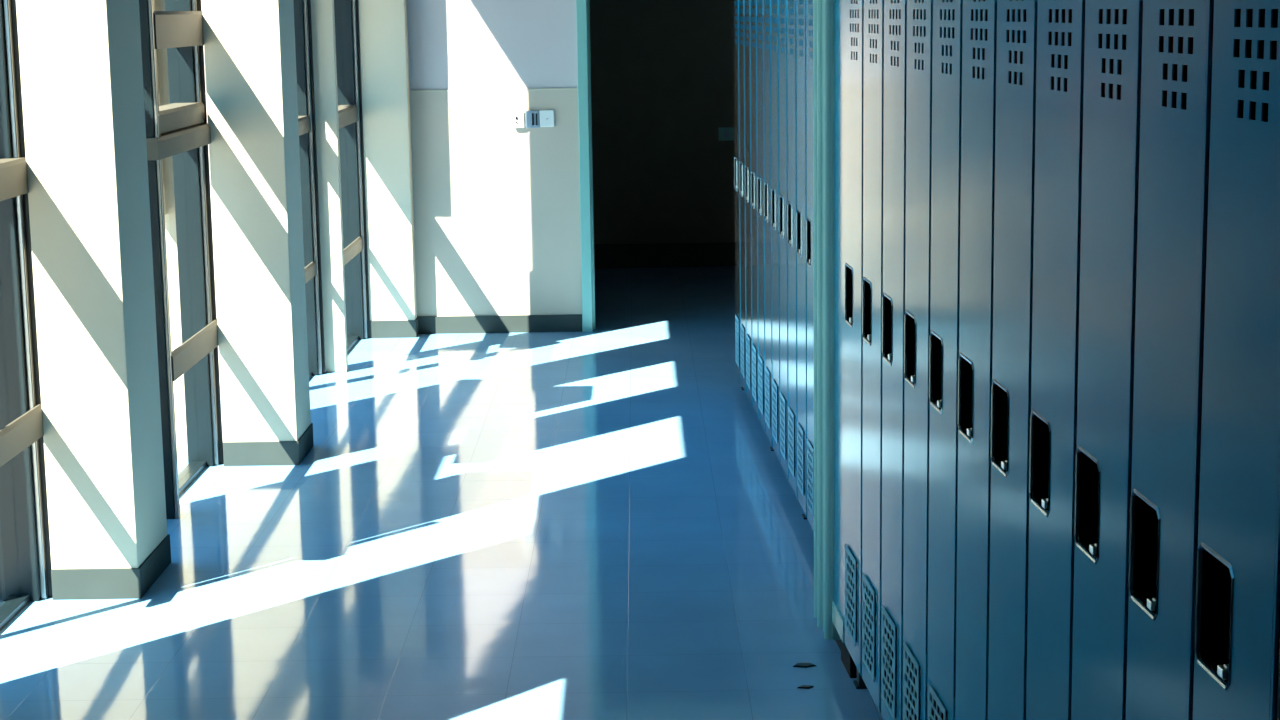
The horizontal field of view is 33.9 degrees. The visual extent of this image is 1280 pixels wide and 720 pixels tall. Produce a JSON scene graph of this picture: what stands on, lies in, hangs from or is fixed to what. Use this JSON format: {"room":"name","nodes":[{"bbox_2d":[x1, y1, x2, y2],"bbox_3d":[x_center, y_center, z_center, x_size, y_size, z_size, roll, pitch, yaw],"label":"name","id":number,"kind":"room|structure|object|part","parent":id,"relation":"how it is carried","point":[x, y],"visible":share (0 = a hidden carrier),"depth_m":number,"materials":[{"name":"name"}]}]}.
{"room":"school corridor","nodes":[
{"label":"school corridor","id":0,"kind":"room"},
{"bbox_2d":[0,267,882,719],"bbox_3d":[-0.260,0.972,4.877,3.350,0.120,19.300,-1,10,0],"label":"floor","id":1,"kind":"structure","parent":0,"point":[603,523],"depth_m":6.57,"materials":[{"name":"blue tile"}]},
{"bbox_2d":[16,0,170,599],"bbox_3d":[-1.620,-0.204,6.268,0.262,1.780,0.412,-1,10,0],"label":"pillar","id":2,"kind":"structure","parent":1,"relation":"on","point":[81,71],"depth_m":6.11,"materials":[{"name":"white paint"}]},
{"bbox_3d":[-1.608,0.629,6.408,0.262,0.092,0.412,-1,10,0],"label":"baseboard","id":3,"kind":"part","parent":2,"relation":"part of","materials":[{"name":"plastic"}]},
{"bbox_2d":[202,0,313,465],"bbox_3d":[-1.458,-0.504,8.049,0.289,1.780,0.362,-1,10,0],"label":"pillar","id":4,"kind":"structure","parent":1,"relation":"on","point":[250,54],"depth_m":7.90,"materials":[{"name":"white paint"}]},
{"bbox_3d":[-1.446,0.328,8.188,0.289,0.092,0.362,-1,10,0],"label":"baseboard","id":5,"kind":"part","parent":4,"relation":"part of","materials":[{"name":"plastic"}]},
{"bbox_2d":[293,0,325,378],"bbox_3d":[-1.578,-0.714,9.070,0.125,1.860,1.715,-1,10,0],"label":"window","id":6,"kind":"structure","parent":1,"relation":"on","point":[302,22],"depth_m":9.85,"materials":[{"name":"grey metal"}]},
{"bbox_3d":[-1.584,-1.071,9.614,0.085,0.075,0.525,-1,10,0],"label":"rail","id":7,"kind":"part","parent":6,"relation":"part of","materials":[{"name":"beige metal"}]},
{"bbox_3d":[-1.539,-0.401,9.726,0.015,0.065,0.525,-1,10,0],"label":"rail","id":8,"kind":"part","parent":6,"relation":"part of","materials":[{"name":"beige metal"}]},
{"bbox_2d":[311,0,347,371],"bbox_3d":[-1.482,-0.823,9.955,0.122,1.780,0.055,-1,10,0],"label":"pillar","id":9,"kind":"structure","parent":1,"relation":"on","point":[322,11],"depth_m":9.93,"materials":[{"name":"white paint"}]},
{"bbox_2d":[358,0,418,337],"bbox_3d":[-1.341,-1.005,11.029,0.289,1.780,0.125,-1,10,0],"label":"pillar","id":10,"kind":"structure","parent":1,"relation":"on","point":[383,28],"depth_m":10.97,"materials":[{"name":"white paint"}]},
{"bbox_3d":[-1.328,-0.172,11.168,0.289,0.092,0.125,-1,10,0],"label":"baseboard","id":11,"kind":"part","parent":10,"relation":"part of","materials":[{"name":"plastic"}]},
{"bbox_2d":[733,0,744,389],"bbox_3d":[0.623,-0.777,9.219,0.405,1.870,0.273,-1,10,-2],"label":"locker","id":12,"kind":"object","parent":1,"relation":"on","point":[735,2],"visible":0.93,"depth_m":9.21,"materials":[{"name":"metal"}]},
{"bbox_3d":[0.426,-0.809,9.214,0.002,1.792,0.251,-1,10,-2],"label":"door","id":13,"kind":"part","parent":12,"relation":"part of","materials":[{"name":"blue metal"}]},
{"bbox_2d":[735,314,738,366],"bbox_3d":[0.432,-0.087,9.341,0.002,0.214,0.168,-1,10,-2],"label":"vent grille","id":14,"kind":"object","parent":12,"relation":"attached to","point":[736,315],"depth_m":9.34,"materials":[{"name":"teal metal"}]},
{"bbox_2d":[739,0,748,393],"bbox_3d":[0.633,-0.766,8.940,0.405,1.800,0.273,-1,10,-2],"label":"locker","id":15,"kind":"object","parent":1,"relation":"on","point":[741,2],"visible":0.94,"depth_m":8.94,"materials":[{"name":"metal"}]},
{"bbox_2d":[740,323,743,376],"bbox_3d":[0.442,-0.041,9.068,0.002,0.214,0.168,-1,10,-2],"label":"vent grille","id":16,"kind":"object","parent":15,"relation":"attached to","point":[741,324],"depth_m":9.07,"materials":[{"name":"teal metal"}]},
{"bbox_3d":[0.437,-0.763,8.941,0.002,1.792,0.251,-1,10,-2],"label":"door","id":17,"kind":"part","parent":15,"relation":"part of","materials":[{"name":"blue metal"}]},
{"bbox_2d":[744,0,754,405],"bbox_3d":[0.644,-0.720,8.667,0.405,1.800,0.273,-1,10,-2],"label":"locker","id":18,"kind":"object","parent":1,"relation":"on","point":[746,2],"visible":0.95,"depth_m":8.66,"materials":[{"name":"metal"}]},
{"bbox_2d":[746,168,747,196],"bbox_3d":[0.464,-0.732,8.728,0.035,0.144,0.122,-1,10,-2],"label":"handle","id":19,"kind":"object","parent":18,"relation":"on","point":[746,168],"depth_m":8.79,"materials":[{"name":"black plastic"}]},
{"bbox_2d":[746,333,749,388],"bbox_3d":[0.453,0.005,8.794,0.002,0.214,0.168,-1,10,-2],"label":"vent grille","id":20,"kind":"object","parent":18,"relation":"attached to","point":[747,337],"depth_m":8.79,"materials":[{"name":"blue metal"}]},
{"bbox_2d":[750,0,761,418],"bbox_3d":[0.654,-0.675,8.394,0.405,1.800,0.273,-1,10,-2],"label":"locker","id":21,"kind":"object","parent":1,"relation":"on","point":[753,3],"visible":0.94,"depth_m":8.39,"materials":[{"name":"metal"}]},
{"bbox_2d":[752,173,753,204],"bbox_3d":[0.475,-0.686,8.455,0.035,0.144,0.122,-1,10,-2],"label":"handle","id":22,"kind":"object","parent":21,"relation":"on","point":[752,173],"depth_m":8.51,"materials":[{"name":"black plastic"}]},
{"bbox_3d":[0.457,-0.672,8.395,0.002,1.792,0.251,-1,10,-2],"label":"door","id":23,"kind":"part","parent":21,"relation":"part of","materials":[{"name":"blue metal"}]},
{"bbox_2d":[752,343,755,400],"bbox_3d":[0.463,0.050,8.521,0.002,0.214,0.168,-1,10,-2],"label":"vent grille","id":24,"kind":"object","parent":21,"relation":"attached to","point":[753,344],"depth_m":8.52,"materials":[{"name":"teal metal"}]},
{"bbox_2d":[757,0,773,450],"bbox_3d":[0.665,-0.595,8.126,0.405,1.870,0.273,-1,10,-2],"label":"locker","id":25,"kind":"object","parent":1,"relation":"on","point":[760,17],"visible":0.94,"depth_m":8.12,"materials":[{"name":"metal"}]},
{"bbox_2d":[759,179,759,208],"bbox_3d":[0.485,-0.641,8.181,0.035,0.144,0.122,-1,10,-2],"label":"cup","id":26,"kind":"object","parent":25,"relation":"on","point":[759,179],"depth_m":8.24,"materials":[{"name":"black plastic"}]},
{"bbox_2d":[758,354,762,414],"bbox_3d":[0.473,0.096,8.248,0.002,0.214,0.168,-1,10,-2],"label":"vent grille","id":27,"kind":"object","parent":25,"relation":"attached to","point":[760,356],"depth_m":8.24,"materials":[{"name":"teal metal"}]},
{"bbox_3d":[0.468,-0.626,8.122,0.002,1.792,0.251,-1,10,-2],"label":"door","id":28,"kind":"part","parent":25,"relation":"part of","materials":[{"name":"blue metal"}]},
{"bbox_2d":[763,0,772,446],"bbox_3d":[0.675,-0.584,7.847,0.405,1.800,0.273,-1,10,-2],"label":"locker","id":29,"kind":"object","parent":1,"relation":"on","point":[766,3],"visible":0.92,"depth_m":7.84,"materials":[{"name":"metal"}]},
{"bbox_2d":[765,184,766,215],"bbox_3d":[0.495,-0.595,7.908,0.035,0.144,0.122,-1,10,-2],"label":"handle","id":30,"kind":"object","parent":29,"relation":"on","point":[765,184],"depth_m":7.97,"materials":[{"name":"black plastic"}]},
{"bbox_2d":[765,366,769,428],"bbox_3d":[0.484,0.141,7.975,0.002,0.214,0.168,-1,10,-2],"label":"vent grille","id":31,"kind":"object","parent":29,"relation":"attached to","point":[767,368],"depth_m":7.96,"materials":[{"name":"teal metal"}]},
{"bbox_2d":[771,0,782,462],"bbox_3d":[0.685,-0.538,7.574,0.405,1.800,0.273,-1,10,-2],"label":"locker","id":32,"kind":"object","parent":1,"relation":"on","point":[774,3],"visible":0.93,"depth_m":7.57,"materials":[{"name":"metal"}]},
{"bbox_2d":[773,190,774,227],"bbox_3d":[0.506,-0.549,7.635,0.035,0.144,0.122,-1,10,-2],"label":"handle","id":33,"kind":"object","parent":32,"relation":"on","point":[773,190],"depth_m":7.69,"materials":[{"name":"black metal"}]},
{"bbox_2d":[772,378,776,442],"bbox_3d":[0.494,0.187,7.702,0.002,0.214,0.168,-1,10,-2],"label":"vent grille","id":34,"kind":"object","parent":32,"relation":"attached to","point":[774,380],"depth_m":7.70,"materials":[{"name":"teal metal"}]},
{"bbox_3d":[0.488,-0.535,7.575,0.002,1.792,0.251,-1,10,-2],"label":"door","id":35,"kind":"part","parent":32,"relation":"part of","materials":[{"name":"blue metal"}]},
{"bbox_2d":[779,0,790,479],"bbox_3d":[0.696,-0.492,7.301,0.405,1.800,0.273,-1,10,-2],"label":"locker","id":36,"kind":"object","parent":1,"relation":"on","point":[783,120],"visible":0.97,"depth_m":7.30,"materials":[{"name":"metal"}]},
{"bbox_2d":[781,197,782,235],"bbox_3d":[0.516,-0.504,7.362,0.035,0.144,0.122,-1,10,-2],"label":"handle","id":37,"kind":"object","parent":36,"relation":"on","point":[781,197],"depth_m":7.42,"materials":[{"name":"black metal"}]},
{"bbox_2d":[780,392,785,459],"bbox_3d":[0.504,0.233,7.428,0.002,0.214,0.168,-1,10,-2],"label":"vent grille","id":38,"kind":"object","parent":36,"relation":"attached to","point":[782,394],"depth_m":7.42,"materials":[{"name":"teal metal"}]},
{"bbox_2d":[787,0,806,518],"bbox_3d":[0.706,-0.412,7.034,0.405,1.870,0.273,-1,10,-2],"label":"locker","id":39,"kind":"object","parent":1,"relation":"on","point":[791,4],"visible":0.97,"depth_m":7.03,"materials":[{"name":"metal"}]},
{"bbox_2d":[789,204,790,242],"bbox_3d":[0.527,-0.458,7.089,0.035,0.144,0.122,-1,10,-2],"label":"handle","id":40,"kind":"object","parent":39,"relation":"on","point":[789,204],"depth_m":7.15,"materials":[{"name":"black metal"}]},
{"bbox_2d":[788,406,793,476],"bbox_3d":[0.515,0.278,7.155,0.002,0.214,0.168,-1,10,-2],"label":"vent grille","id":41,"kind":"object","parent":39,"relation":"attached to","point":[790,408],"depth_m":7.15,"materials":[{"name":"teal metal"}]},
{"bbox_3d":[0.509,-0.444,7.029,0.002,1.792,0.251,-1,10,-2],"label":"door","id":42,"kind":"part","parent":39,"relation":"part of","materials":[{"name":"blue metal"}]},
{"bbox_2d":[796,0,809,517],"bbox_3d":[0.716,-0.401,6.755,0.405,1.800,0.273,-1,10,-2],"label":"locker","id":43,"kind":"object","parent":1,"relation":"on","point":[801,213],"visible":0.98,"depth_m":6.75,"materials":[{"name":"metal"}]},
{"bbox_2d":[798,212,800,251],"bbox_3d":[0.537,-0.413,6.816,0.035,0.144,0.122,-1,10,-2],"label":"handle","id":44,"kind":"object","parent":43,"relation":"on","point":[799,213],"depth_m":6.87,"materials":[{"name":"black plastic"}]},
{"bbox_2d":[797,422,803,495],"bbox_3d":[0.525,0.324,6.882,0.002,0.214,0.168,-1,10,-2],"label":"vent grille","id":45,"kind":"object","parent":43,"relation":"attached to","point":[800,425],"depth_m":6.88,"materials":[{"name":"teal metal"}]},
{"bbox_2d":[793,663,815,667],"bbox_3d":[0.429,0.797,5.485,0.065,0.004,0.038,-1,10,0],"label":"scrap","id":46,"kind":"object","parent":1,"relation":"on","point":[801,665],"visible":1,"depth_m":5.48,"materials":[{"name":"brown metal"}]},
{"bbox_2d":[798,685,813,688],"bbox_3d":[0.419,0.826,5.311,0.043,0.004,0.021,1,10,10],"label":"scrap","id":47,"kind":"object","parent":1,"relation":"on","point":[802,686],"visible":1,"depth_m":5.31,"materials":[{"name":"brown metal"}]},
{"bbox_2d":[806,0,813,531],"bbox_3d":[0.727,-0.356,6.481,0.405,1.800,0.273,-1,10,-2],"label":"locker","id":48,"kind":"object","parent":1,"relation":"on","point":[809,3],"visible":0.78,"depth_m":6.53,"materials":[{"name":"metal"}]},
{"bbox_2d":[808,220,810,261],"bbox_3d":[0.547,-0.367,6.542,0.035,0.144,0.122,-1,10,-2],"label":"handle","id":49,"kind":"object","parent":48,"relation":"on","point":[809,221],"depth_m":6.60,"materials":[{"name":"black plastic"}]},
{"bbox_2d":[807,439,813,516],"bbox_3d":[0.536,0.369,6.609,0.002,0.214,0.168,-1,10,-2],"label":"vent grille","id":50,"kind":"object","parent":48,"relation":"attached to","point":[810,442],"depth_m":6.60,"materials":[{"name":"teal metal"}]},
{"bbox_2d":[813,0,840,650],"bbox_3d":[0.627,-0.189,5.523,0.322,1.930,0.235,-1,10,-3],"label":"post","id":51,"kind":"object","parent":1,"relation":"on","point":[823,10],"visible":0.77,"depth_m":5.48,"materials":[{"name":"green metal"}]},
{"bbox_2d":[832,0,856,677],"bbox_3d":[0.699,-0.138,5.304,0.402,1.900,0.205,-1,10,-3],"label":"filler panel","id":52,"kind":"object","parent":1,"relation":"on","point":[838,606],"visible":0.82,"depth_m":5.32,"materials":[{"name":"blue metal"}]},
{"bbox_2d":[845,0,867,688],"bbox_3d":[0.711,-0.098,5.064,0.405,1.900,0.273,-1,10,-3],"label":"locker","id":53,"kind":"object","parent":1,"relation":"on","point":[854,9],"visible":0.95,"depth_m":5.06,"materials":[{"name":"metal"}]},
{"bbox_2d":[847,266,851,323],"bbox_3d":[0.530,-0.158,5.114,0.035,0.144,0.122,-1,10,-3],"label":"handle","id":54,"kind":"object","parent":53,"relation":"on","point":[849,268],"depth_m":5.17,"materials":[{"name":"black plastic"}]},
{"bbox_2d":[845,544,855,645],"bbox_3d":[0.519,0.578,5.180,0.002,0.214,0.168,-1,10,-3],"label":"vent grille","id":55,"kind":"object","parent":53,"relation":"attached to","point":[848,554],"depth_m":5.17,"materials":[{"name":"blue metal"}]},
{"bbox_3d":[0.563,0.776,5.311,0.040,0.100,0.054,-1,10,-3],"label":"leg","id":56,"kind":"part","parent":53,"relation":"part of","materials":[{"name":"metal"}]},
{"bbox_2d":[862,0,886,713],"bbox_3d":[0.725,-0.102,4.786,0.405,1.800,0.273,-1,10,-3],"label":"locker","id":57,"kind":"object","parent":1,"relation":"on","point":[873,53],"visible":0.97,"depth_m":4.78,"materials":[{"name":"metal"}]},
{"bbox_2d":[865,280,870,341],"bbox_3d":[0.545,-0.113,4.844,0.035,0.144,0.122,-1,10,-3],"label":"handle","id":58,"kind":"object","parent":57,"relation":"on","point":[867,282],"depth_m":4.90,"materials":[{"name":"black plastic"}]},
{"bbox_2d":[862,573,874,681],"bbox_3d":[0.534,0.623,4.910,0.002,0.214,0.168,-1,10,-3],"label":"vent grille","id":59,"kind":"object","parent":57,"relation":"attached to","point":[871,627],"depth_m":4.90,"materials":[{"name":"blue metal"}]},
{"bbox_2d":[881,0,908,719],"bbox_3d":[0.740,-0.057,4.515,0.405,1.800,0.273,-1,10,-3],"label":"locker","id":60,"kind":"object","parent":1,"relation":"on","point":[895,11],"visible":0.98,"depth_m":4.51,"materials":[{"name":"metal"}]},
{"bbox_2d":[881,605,895,719],"bbox_3d":[0.549,0.668,4.639,0.002,0.214,0.168,-1,10,-3],"label":"vent grille","id":61,"kind":"object","parent":60,"relation":"attached to","point":[884,613],"depth_m":4.63,"materials":[{"name":"blue metal"}]},
{"bbox_2d":[885,296,891,360],"bbox_3d":[0.560,-0.068,4.573,0.035,0.144,0.122,-1,10,-3],"label":"handle","id":62,"kind":"object","parent":60,"relation":"on","point":[888,299],"depth_m":4.63,"materials":[{"name":"black plastic"}]},
{"bbox_2d":[902,0,933,719],"bbox_3d":[0.755,-0.012,4.245,0.405,1.800,0.273,-1,10,-3],"label":"locker","id":63,"kind":"object","parent":1,"relation":"on","point":[919,12],"visible":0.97,"depth_m":4.23,"materials":[{"name":"metal"}]},
{"bbox_2d":[903,641,918,719],"bbox_3d":[0.564,0.713,4.369,0.002,0.214,0.168,-1,10,-3],"label":"vent grille","id":64,"kind":"object","parent":63,"relation":"attached to","point":[906,650],"depth_m":4.37,"materials":[{"name":"blue metal"}]},
{"bbox_2d":[907,314,914,383],"bbox_3d":[0.575,-0.023,4.303,0.035,0.144,0.122,-1,10,-3],"label":"handle","id":65,"kind":"object","parent":63,"relation":"on","point":[910,317],"depth_m":4.36,"materials":[{"name":"black plastic"}]},
{"bbox_2d":[927,0,962,719],"bbox_3d":[0.771,0.082,3.983,0.405,1.900,0.273,-1,10,-3],"label":"locker","id":66,"kind":"object","parent":1,"relation":"on","point":[947,14],"visible":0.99,"depth_m":3.95,"materials":[{"name":"metal"}]},
{"bbox_2d":[928,682,945,719],"bbox_3d":[0.579,0.758,4.098,0.002,0.214,0.168,-1,10,-3],"label":"vent grille","id":67,"kind":"object","parent":66,"relation":"attached to","point":[931,691],"depth_m":4.11,"materials":[{"name":"blue metal"}]},
{"bbox_2d":[932,334,941,408],"bbox_3d":[0.590,0.022,4.032,0.035,0.144,0.122,-1,10,-3],"label":"handle","id":68,"kind":"object","parent":66,"relation":"on","point":[936,338],"depth_m":4.09,"materials":[{"name":"black metal"}]},
{"bbox_2d":[955,0,996,719],"bbox_3d":[0.785,0.078,3.704,0.405,1.800,0.273,-1,10,-3],"label":"locker","id":69,"kind":"object","parent":1,"relation":"on","point":[979,20],"visible":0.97,"depth_m":3.68,"materials":[{"name":"metal"}]},
{"bbox_2d":[961,357,971,437],"bbox_3d":[0.605,0.067,3.762,0.035,0.144,0.122,-1,10,-3],"label":"handle","id":70,"kind":"object","parent":69,"relation":"on","point":[966,362],"depth_m":3.82,"materials":[{"name":"black plastic"}]},
{"bbox_2d":[988,0,1037,719],"bbox_3d":[0.800,0.123,3.434,0.405,1.800,0.273,-1,10,-3],"label":"locker","id":71,"kind":"object","parent":1,"relation":"on","point":[1016,54],"visible":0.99,"depth_m":3.40,"materials":[{"name":"metal"}]},
{"bbox_2d":[1026,0,1084,719],"bbox_3d":[0.815,0.168,3.163,0.405,1.800,0.273,-1,10,-3],"label":"locker","id":72,"kind":"object","parent":1,"relation":"on","point":[1060,23],"visible":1,"depth_m":3.12,"materials":[{"name":"metal"}]},
{"bbox_2d":[1033,415,1048,510],"bbox_3d":[0.634,0.157,3.221,0.035,0.144,0.122,-1,10,-3],"label":"handle","id":73,"kind":"object","parent":72,"relation":"on","point":[1040,422],"depth_m":3.28,"materials":[{"name":"black metal"}]},
{"bbox_2d":[1071,0,1142,719],"bbox_3d":[0.830,0.262,2.901,0.405,1.900,0.273,-1,10,-3],"label":"locker","id":74,"kind":"object","parent":1,"relation":"on","point":[1113,28],"visible":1,"depth_m":2.84,"materials":[{"name":"metal"}]},
{"bbox_2d":[1079,451,1098,557],"bbox_3d":[0.649,0.202,2.951,0.035,0.144,0.122,-1,10,-3],"label":"handle","id":75,"kind":"object","parent":74,"relation":"on","point":[1088,460],"depth_m":3.01,"materials":[{"name":"black metal"}]},
{"bbox_2d":[1126,0,1213,719],"bbox_3d":[0.845,0.258,2.622,0.405,1.800,0.273,-1,10,-3],"label":"locker","id":76,"kind":"object","parent":1,"relation":"on","point":[1176,72],"visible":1,"depth_m":2.57,"materials":[{"name":"metal"}]},
{"bbox_2d":[1133,495,1157,613],"bbox_3d":[0.664,0.247,2.680,0.035,0.144,0.122,-1,10,-3],"label":"handle","id":77,"kind":"object","parent":76,"relation":"on","point":[1145,507],"depth_m":2.74,"materials":[{"name":"black metal"}]},
{"bbox_2d":[1193,0,1279,719],"bbox_3d":[0.860,0.303,2.352,0.405,1.800,0.273,-1,10,-3],"label":"locker","id":78,"kind":"object","parent":1,"relation":"on","point":[1237,608],"visible":1,"depth_m":2.30,"materials":[{"name":"metal"}]},
{"bbox_2d":[1200,549,1231,682],"bbox_3d":[0.679,0.292,2.410,0.035,0.144,0.122,-1,10,-3],"label":"handle","id":79,"kind":"object","parent":78,"relation":"on","point":[1215,564],"depth_m":2.47,"materials":[{"name":"black metal"}]},
{"bbox_2d":[1277,640,1279,719],"bbox_3d":[0.874,0.348,2.081,0.405,1.800,0.273,-1,10,-3],"label":"locker","id":80,"kind":"object","parent":1,"relation":"on","point":[1278,694],"visible":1,"depth_m":2.20,"materials":[{"name":"metal"}]},
{"bbox_2d":[407,0,581,316],"bbox_3d":[-0.354,-1.940,11.017,3.150,3.600,0.146,-1,10,0],"label":"wall","id":81,"kind":"structure","parent":0,"point":[496,204],"depth_m":11.09,"materials":[{"name":"beige paint"}]},
{"bbox_2d":[334,0,369,352],"bbox_3d":[-1.502,-0.952,10.486,0.125,1.860,1.033,-1,10,0],"label":"window","id":82,"kind":"structure","parent":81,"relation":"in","point":[346,12],"depth_m":10.92,"materials":[{"name":"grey metal"}]},
{"bbox_3d":[-1.506,-1.208,10.455,0.085,0.085,1.010,-1,10,0],"label":"rail","id":83,"kind":"part","parent":82,"relation":"part of","materials":[{"name":"beige metal"}]},
{"bbox_3d":[-1.461,-0.540,10.567,0.015,0.070,1.010,-1,10,0],"label":"rail","id":84,"kind":"part","parent":82,"relation":"part of","materials":[{"name":"beige metal"}]},
{"bbox_2d":[410,88,577,91],"bbox_3d":[-1.124,-1.413,11.031,1.594,0.008,0.008,-1,10,0],"label":"trim","id":85,"kind":"structure","parent":81,"relation":"attached to","point":[540,88],"depth_m":11.03,"materials":[{"name":"white paint"}]},
{"bbox_2d":[418,314,581,333],"bbox_3d":[-0.751,-0.191,11.230,0.884,0.092,0.010,-1,10,0],"label":"baseboard","id":86,"kind":"structure","parent":81,"relation":"attached to","point":[572,322],"depth_m":11.22,"materials":[{"name":"plastic"}]},
{"bbox_2d":[513,111,524,127],"bbox_3d":[-0.636,-1.263,11.042,0.056,0.085,0.027,-1,10,0],"label":"thermostat","id":87,"kind":"object","parent":81,"relation":"attached to","point":[519,122],"visible":1,"depth_m":11.04,"materials":[{"name":"white plastic"}]},
{"bbox_2d":[525,111,538,127],"bbox_3d":[-0.568,-1.266,11.045,0.074,0.090,0.020,-1,10,0],"label":"light switch","id":88,"kind":"object","parent":81,"relation":"attached to","point":[531,117],"visible":1,"depth_m":11.04,"materials":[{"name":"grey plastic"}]},
{"bbox_2d":[539,110,554,126],"bbox_3d":[-0.489,-1.270,11.047,0.078,0.088,0.015,-1,10,0],"label":"blank plate","id":89,"kind":"object","parent":81,"relation":"attached to","point":[546,116],"visible":1,"depth_m":11.04,"materials":[{"name":"white plastic"}]},
{"bbox_2d":[576,0,594,331],"bbox_3d":[0.331,-1.262,11.130,1.310,2.205,0.190,-1,10,0],"label":"door frame","id":90,"kind":"structure","parent":81,"relation":"in","point":[582,6],"depth_m":11.09,"materials":[{"name":"green paint"}]},
{"bbox_2d":[589,0,734,243],"bbox_3d":[-0.361,-2.393,13.722,3.150,3.600,0.120,-1,10,0],"label":"wall","id":91,"kind":"structure","parent":0,"point":[662,71],"depth_m":13.80,"materials":[{"name":"black paint"}]},
{"bbox_2d":[594,242,734,268],"bbox_3d":[-0.285,-0.687,13.941,3.050,0.160,0.012,-1,10,0],"label":"baseboard","id":92,"kind":"structure","parent":91,"relation":"attached to","point":[663,255],"depth_m":13.94,"materials":[{"name":"plastic"}]},
{"bbox_2d":[718,127,733,140],"bbox_3d":[0.568,-1.486,13.806,0.104,0.085,0.020,-1,10,0],"label":"wall plate","id":93,"kind":"object","parent":91,"relation":"attached to","point":[727,133],"visible":0.88,"depth_m":13.80,"materials":[{"name":"green paint"}]},
{"bbox_3d":[-1.819,-0.588,3.071,0.120,3.600,16.260,-1,10,0],"label":"wall","id":94,"kind":"structure","parent":0,"visible":0},
{"bbox_2d":[0,0,52,630],"bbox_3d":[-1.850,-0.127,5.591,0.205,1.860,1.080,-1,10,0],"label":"window","id":95,"kind":"structure","parent":94,"relation":"in","point":[25,553],"depth_m":6.08,"materials":[{"name":"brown metal"}]},
{"bbox_3d":[-1.805,-0.496,5.819,0.105,0.100,0.510,-1,10,0],"label":"rail","id":96,"kind":"part","parent":95,"relation":"part of","materials":[{"name":"beige metal"}]},
{"bbox_3d":[-1.750,0.209,5.937,0.015,0.090,0.510,-1,10,0],"label":"rail","id":97,"kind":"part","parent":95,"relation":"part of","materials":[{"name":"beige metal"}]},
{"bbox_2d":[139,0,223,518],"bbox_3d":[-1.664,-0.398,7.189,0.145,1.860,1.520,-1,10,0],"label":"window","id":98,"kind":"structure","parent":94,"relation":"in","point":[179,129],"depth_m":7.76,"materials":[{"name":"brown metal"}]},
{"bbox_3d":[-1.665,-1.166,7.405,0.105,0.125,0.840,-1,10,0],"label":"rail","id":99,"kind":"part","parent":98,"relation":"part of","materials":[{"name":"beige metal"}]},
{"bbox_3d":[-1.649,-0.774,7.415,0.105,0.072,0.950,-1,10,0],"label":"rail","id":100,"kind":"part","parent":98,"relation":"part of","materials":[{"name":"beige metal"}]},
{"bbox_3d":[-1.673,-0.861,7.456,0.100,0.074,0.840,-1,10,0],"label":"rail","id":101,"kind":"part","parent":98,"relation":"part of","materials":[{"name":"beige metal"}]},
{"bbox_3d":[-1.603,-0.043,7.593,0.015,0.095,0.840,-1,10,0],"label":"rail","id":102,"kind":"part","parent":98,"relation":"part of","materials":[{"name":"beige metal"}]},
{"label":"outside","id":103,"kind":"structure","parent":0,"visible":0},
{"bbox_2d":[209,162,219,374],"bbox_3d":[-30.992,-0.570,17.570,58.040,0.240,85.000,-1,10,0],"label":"terrace","id":104,"kind":"object","parent":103,"point":[209,162],"depth_m":15.43,"materials":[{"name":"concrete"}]},
{"bbox_2d":[153,0,187,457],"bbox_3d":[-1.981,-0.713,7.952,0.560,2.360,0.170,-1,10,0],"label":"exterior fin","id":105,"kind":"object","parent":104,"relation":"on","point":[161,54],"visible":0.15,"depth_m":8.04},
{"bbox_2d":[201,0,208,147],"bbox_3d":[-10.328,-5.147,29.429,11.100,4.260,6.800,-1,10,0],"label":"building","id":106,"kind":"structure","parent":104,"relation":"on","point":[201,0],"depth_m":26.77,"materials":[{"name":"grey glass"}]}
]}

